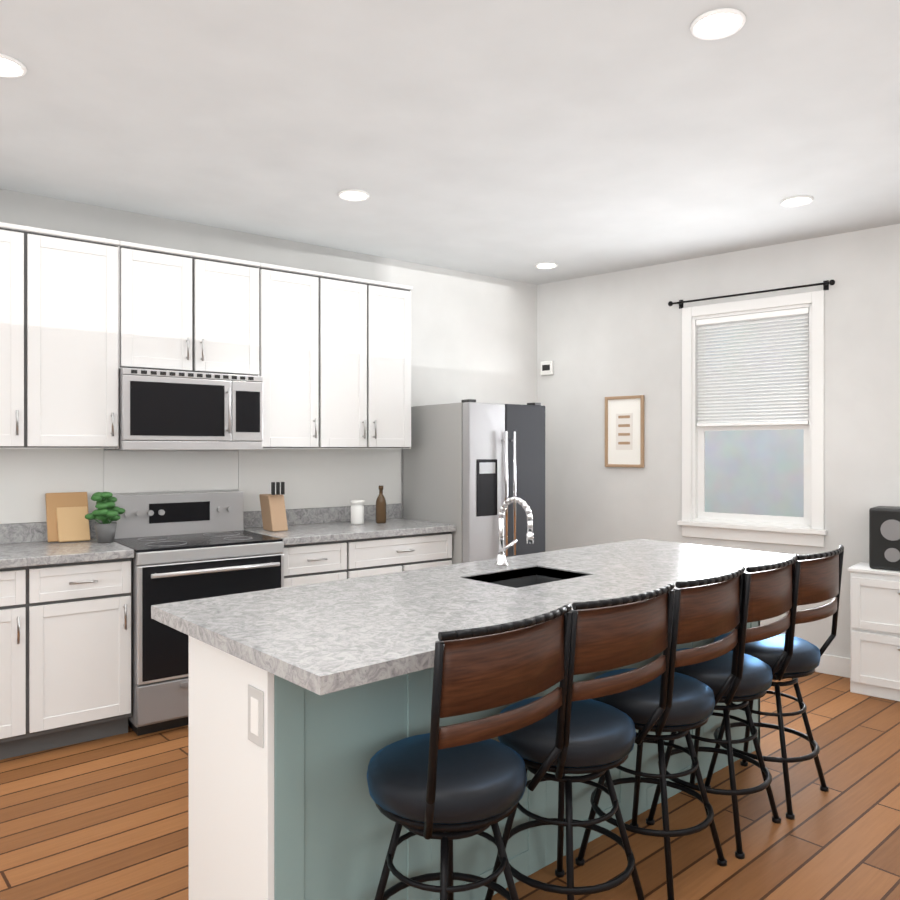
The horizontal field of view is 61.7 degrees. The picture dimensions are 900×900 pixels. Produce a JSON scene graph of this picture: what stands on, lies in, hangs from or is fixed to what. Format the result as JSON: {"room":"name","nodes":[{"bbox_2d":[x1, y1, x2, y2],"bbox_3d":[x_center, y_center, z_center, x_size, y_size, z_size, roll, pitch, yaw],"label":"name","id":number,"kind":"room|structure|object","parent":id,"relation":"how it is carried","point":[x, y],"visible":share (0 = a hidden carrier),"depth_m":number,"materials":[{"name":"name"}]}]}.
{"room":"kitchen","nodes":[
{"label":"kitchen","id":0,"kind":"room"},
{"bbox_2d":[0,189,536,523],"bbox_3d":[-2.634,0.030,3.692,8.330,2.740,0.120,0,0,-37],"label":"wall","id":1,"kind":"structure","parent":0,"point":[473,336],"depth_m":5.46,"materials":[{"name":"paint"}]},
{"bbox_2d":[0,222,43,447],"bbox_3d":[-2.315,-0.544,3.637,0.551,1.065,0.350,0,0,-37],"label":"upper cabinet","id":2,"kind":"object","parent":1,"relation":"attached to","point":[21,247],"depth_m":3.61,"materials":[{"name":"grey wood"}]},
{"bbox_2d":[44,229,135,448],"bbox_3d":[-1.975,-0.544,3.892,0.551,1.065,0.350,0,0,-37],"label":"upper cabinet","id":3,"kind":"object","parent":1,"relation":"attached to","point":[84,319],"depth_m":3.79,"materials":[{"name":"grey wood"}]},
{"bbox_2d":[136,243,263,377],"bbox_3d":[-1.501,-0.752,4.248,0.760,0.650,0.350,0,0,-37],"label":"upper cabinet","id":4,"kind":"object","parent":1,"relation":"attached to","point":[196,312],"depth_m":4.13,"materials":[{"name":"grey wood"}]},
{"bbox_2d":[105,368,262,449],"bbox_3d":[-1.471,-0.210,4.208,0.754,0.420,0.447,0,0,-37],"label":"microwave","id":5,"kind":"object","parent":4,"relation":"attached to","point":[169,410],"visible":1,"depth_m":4.04,"materials":[{"name":"silver metal"}]},
{"bbox_2d":[0,448,400,523],"bbox_3d":[-1.869,0.185,4.184,3.804,0.386,0.011,0,0,-37],"label":"backsplash","id":6,"kind":"structure","parent":1,"relation":"attached to","point":[30,478],"depth_m":4.47,"materials":[{"name":"painted drywall"},{"name":"granite"}]},
{"bbox_2d":[261,263,331,448],"bbox_3d":[-1.045,-0.544,4.590,0.506,1.065,0.350,0,0,-37],"label":"upper cabinet","id":7,"kind":"object","parent":1,"relation":"attached to","point":[297,382],"depth_m":4.48,"materials":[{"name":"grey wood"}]},
{"bbox_2d":[332,274,412,448],"bbox_3d":[-0.648,-0.545,4.888,0.738,1.065,0.350,0,0,-37],"label":"upper cabinet","id":8,"kind":"object","parent":1,"relation":"attached to","point":[371,319],"depth_m":4.78,"materials":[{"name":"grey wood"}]},
{"bbox_2d":[0,672,899,899],"bbox_3d":[0.263,1.452,1.607,9.570,0.100,8.070,0,0,-42],"label":"floor","id":9,"kind":"structure","parent":0,"point":[106,818],"depth_m":2.82,"materials":[{"name":"brown wood"}]},
{"bbox_2d":[0,565,47,759],"bbox_3d":[-2.267,0.960,3.506,0.576,0.880,0.620,0,0,-37],"label":"base cabinet","id":10,"kind":"object","parent":9,"relation":"on","point":[23,590],"depth_m":3.40,"materials":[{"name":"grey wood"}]},
{"bbox_2d":[0,504,455,568],"bbox_3d":[-1.681,0.450,3.926,3.814,0.140,0.649,0,0,-37],"label":"countertop","id":11,"kind":"structure","parent":10,"relation":"on","point":[24,544],"depth_m":4.27,"materials":[{"name":"stone"}]},
{"bbox_2d":[45,492,89,541],"bbox_3d":[-2.007,0.352,3.965,0.200,0.252,0.123,0,0,-37],"label":"cutting board","id":12,"kind":"object","parent":11,"relation":"on","point":[67,520],"visible":0.96,"depth_m":3.96,"materials":[{"name":"brown wood"}]},
{"bbox_2d":[85,492,124,542],"bbox_3d":[-1.784,0.347,3.916,0.197,0.264,0.180,0,0,-37],"label":"plant","id":13,"kind":"object","parent":11,"relation":"on","point":[104,512],"visible":1,"depth_m":3.88,"materials":[{"name":"green plant"}]},
{"bbox_2d":[259,482,287,531],"bbox_3d":[-1.057,0.334,4.516,0.100,0.288,0.199,0,0,-37],"label":"knife block","id":14,"kind":"object","parent":11,"relation":"on","point":[273,512],"visible":1,"depth_m":4.46,"materials":[{"name":"beige wood"}]},
{"bbox_2d":[350,500,363,524],"bbox_3d":[-0.598,0.401,4.871,0.088,0.155,0.088,0,0,42],"label":"jar","id":15,"kind":"object","parent":11,"relation":"on","point":[357,512],"depth_m":4.83,"materials":[{"name":"white ceramic"}]},
{"bbox_2d":[376,485,385,522],"bbox_3d":[-0.452,0.356,4.943,0.069,0.245,0.069,0,0,42],"label":"bottle","id":16,"kind":"object","parent":11,"relation":"on","point":[380,502],"depth_m":4.92,"materials":[{"name":"brown glass"}]},
{"bbox_2d":[48,558,131,749],"bbox_3d":[-1.932,0.960,3.757,0.513,0.880,0.620,0,0,-37],"label":"base cabinet","id":17,"kind":"object","parent":9,"relation":"on","point":[65,654],"depth_m":3.56,"materials":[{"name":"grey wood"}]},
{"bbox_2d":[108,491,283,735],"bbox_3d":[-1.376,0.825,4.083,0.754,1.150,0.716,0,0,-37],"label":"range","id":18,"kind":"object","parent":9,"relation":"on","point":[192,546],"visible":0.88,"depth_m":3.82,"materials":[{"name":"silver metal"}]},
{"bbox_2d":[282,539,359,586],"bbox_3d":[-0.920,0.960,4.517,0.483,0.880,0.620,0,0,-37],"label":"base cabinet","id":19,"kind":"object","parent":9,"relation":"on","point":[309,563],"depth_m":4.27,"materials":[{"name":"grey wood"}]},
{"bbox_2d":[360,532,451,576],"bbox_3d":[-0.496,0.959,4.835,0.828,0.880,0.620,0,0,-37],"label":"base cabinet","id":20,"kind":"object","parent":9,"relation":"on","point":[382,555],"depth_m":4.62,"materials":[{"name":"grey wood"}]},
{"bbox_2d":[367,604,571,899],"bbox_3d":[0.014,0.897,1.911,0.460,1.010,0.475,0,0,-43],"label":"stool","id":21,"kind":"object","parent":9,"relation":"on","point":[447,785],"visible":1,"depth_m":1.78,"materials":[{"name":"black leather"}]},
{"bbox_2d":[403,399,544,563],"bbox_3d":[0.178,0.539,5.190,0.665,1.720,0.801,0,0,-37],"label":"refrigerator","id":22,"kind":"object","parent":9,"relation":"on","point":[470,466],"visible":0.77,"depth_m":4.90,"materials":[{"name":"grey metal"}]},
{"bbox_2d":[189,571,759,899],"bbox_3d":[0.343,0.961,2.874,2.557,0.880,0.480,0,0,-42],"label":"kitchen island","id":23,"kind":"object","parent":9,"relation":"on","point":[307,702],"depth_m":2.04,"materials":[{"name":"teal"}]},
{"bbox_2d":[151,539,811,698],"bbox_3d":[0.379,0.501,2.839,2.620,0.040,0.980,0,0,-42],"label":"island countertop","id":24,"kind":"structure","parent":23,"relation":"on","point":[329,637],"depth_m":2.32,"materials":[{"name":"grey stone"}]},
{"bbox_2d":[494,497,532,567],"bbox_3d":[0.283,0.334,3.071,0.120,0.291,0.201,0,0,-42],"label":"faucet","id":25,"kind":"object","parent":24,"relation":"on","point":[500,562],"visible":1,"depth_m":3.08,"materials":[{"name":"silver metal"}]},
{"bbox_2d":[485,583,674,899],"bbox_3d":[0.365,0.896,2.222,0.460,1.010,0.475,0,0,-41],"label":"stool","id":26,"kind":"object","parent":9,"relation":"on","point":[600,739],"visible":0.96,"depth_m":2.09,"materials":[{"name":"brown wood"}]},
{"bbox_2d":[575,566,745,899],"bbox_3d":[0.703,0.896,2.529,0.460,1.010,0.475,0,0,-45],"label":"stool","id":27,"kind":"object","parent":9,"relation":"on","point":[706,608],"visible":0.92,"depth_m":2.39,"materials":[{"name":"black leather"}]},
{"bbox_2d":[646,554,797,858],"bbox_3d":[1.015,0.896,2.812,0.475,1.010,0.460,0,0,43],"label":"stool","id":28,"kind":"object","parent":9,"relation":"on","point":[767,591],"visible":0.77,"depth_m":2.67,"materials":[{"name":"black leather"}]},
{"bbox_2d":[704,545,843,819],"bbox_3d":[1.324,0.896,3.087,0.460,1.010,0.475,0,0,-44],"label":"stool","id":29,"kind":"object","parent":9,"relation":"on","point":[817,577],"visible":0.85,"depth_m":2.94,"materials":[{"name":"brown wood"}]},
{"bbox_2d":[848,562,899,700],"bbox_3d":[2.583,1.040,4.279,0.530,0.720,0.326,0,0,40],"label":"base cabinet","id":30,"kind":"object","parent":9,"relation":"on","point":[874,632],"visible":1,"depth_m":4.26,"materials":[{"name":"white wood"}]},
{"bbox_2d":[869,506,899,570],"bbox_3d":[2.556,0.504,4.317,0.240,0.349,0.223,0,0,40],"label":"speaker","id":31,"kind":"object","parent":30,"relation":"on","point":[884,537],"visible":1,"depth_m":4.26},
{"bbox_2d":[0,0,899,284],"bbox_3d":[0.263,-1.388,1.605,9.570,0.100,8.070,0,0,-42],"label":"ceiling","id":32,"kind":"structure","parent":0,"point":[516,140],"depth_m":3.08,"materials":[{"name":"paint"}]},
{"bbox_2d":[0,54,26,77],"bbox_3d":[-1.561,-1.335,2.613,0.166,0.014,0.166,0,0,-42],"label":"recessed light","id":33,"kind":"object","parent":32,"relation":"in","point":[9,67],"visible":1,"depth_m":2.63,"materials":[{"name":"white plastic"}]},
{"bbox_2d":[338,189,369,200],"bbox_3d":[-0.504,-1.336,3.953,0.166,0.014,0.166,0,0,-42],"label":"recessed light","id":34,"kind":"object","parent":32,"relation":"in","point":[353,195],"visible":0.98,"depth_m":3.95,"materials":[{"name":"white"}]},
{"bbox_2d":[535,262,557,268],"bbox_3d":[0.698,-1.337,5.461,0.166,0.014,0.166,0,0,-42],"label":"recessed light","id":35,"kind":"object","parent":32,"relation":"in","point":[546,265],"visible":0.96,"depth_m":5.46,"materials":[{"name":"white plastic"}]},
{"bbox_2d":[690,8,745,39],"bbox_3d":[0.839,-1.335,2.364,0.166,0.014,0.166,0,0,-42],"label":"recessed light","id":36,"kind":"object","parent":32,"relation":"in","point":[716,24],"visible":1,"depth_m":2.36,"materials":[{"name":"white"}]},
{"bbox_2d":[780,195,813,206],"bbox_3d":[1.860,-1.336,4.046,0.166,0.014,0.166,0,0,-42],"label":"recessed light","id":37,"kind":"object","parent":32,"relation":"in","point":[797,201],"visible":1,"depth_m":4.04,"materials":[{"name":"white plastic"}]},
{"bbox_2d":[537,224,899,657],"bbox_3d":[3.527,0.030,3.807,7.300,2.740,0.120,0,0,40],"label":"wall","id":38,"kind":"structure","parent":0,"point":[600,337],"depth_m":5.35,"materials":[{"name":"paint"}]},
{"bbox_2d":[541,361,553,374],"bbox_3d":[0.778,-0.657,6.045,0.110,0.110,0.032,0,0,40],"label":"thermostat","id":39,"kind":"object","parent":38,"relation":"attached to","point":[547,367],"visible":0.96,"depth_m":6.03,"materials":[{"name":"white plastic"}]},
{"bbox_2d":[605,395,643,467],"bbox_3d":[1.296,-0.136,5.610,0.315,0.530,0.024,0,0,40],"label":"picture frame","id":40,"kind":"object","parent":38,"relation":"attached to","point":[624,431],"visible":1,"depth_m":5.61,"materials":[{"name":"brown"}]},
{"bbox_2d":[668,280,834,308],"bbox_3d":[1.969,-1.031,4.995,1.081,0.060,0.087,0,0,40],"label":"curtain rod","id":41,"kind":"object","parent":38,"relation":"attached to","point":[826,283],"visible":1,"depth_m":4.92,"materials":[{"name":"black metal"}]},
{"bbox_2d":[677,290,827,546],"bbox_3d":[2.012,-0.196,5.047,0.965,1.610,0.145,0,0,40],"label":"window","id":42,"kind":"structure","parent":38,"relation":"in","point":[767,478],"depth_m":5.06,"materials":[{"name":"white wood"}]},
{"bbox_2d":[696,307,808,426],"bbox_3d":[2.013,-0.536,5.047,0.735,0.745,0.038,0,0,40],"label":"window blinds","id":43,"kind":"object","parent":42,"relation":"attached to","point":[792,416],"visible":0.88,"depth_m":5.03,"materials":[{"name":"white plastic"}]},
{"bbox_2d":[815,654,849,677],"bbox_3d":[3.377,1.340,3.847,6.980,0.120,0.015,0,0,40],"label":"baseboard","id":44,"kind":"structure","parent":38,"relation":"attached to","point":[834,665],"depth_m":4.68,"materials":[{"name":"white wood"}]}
]}

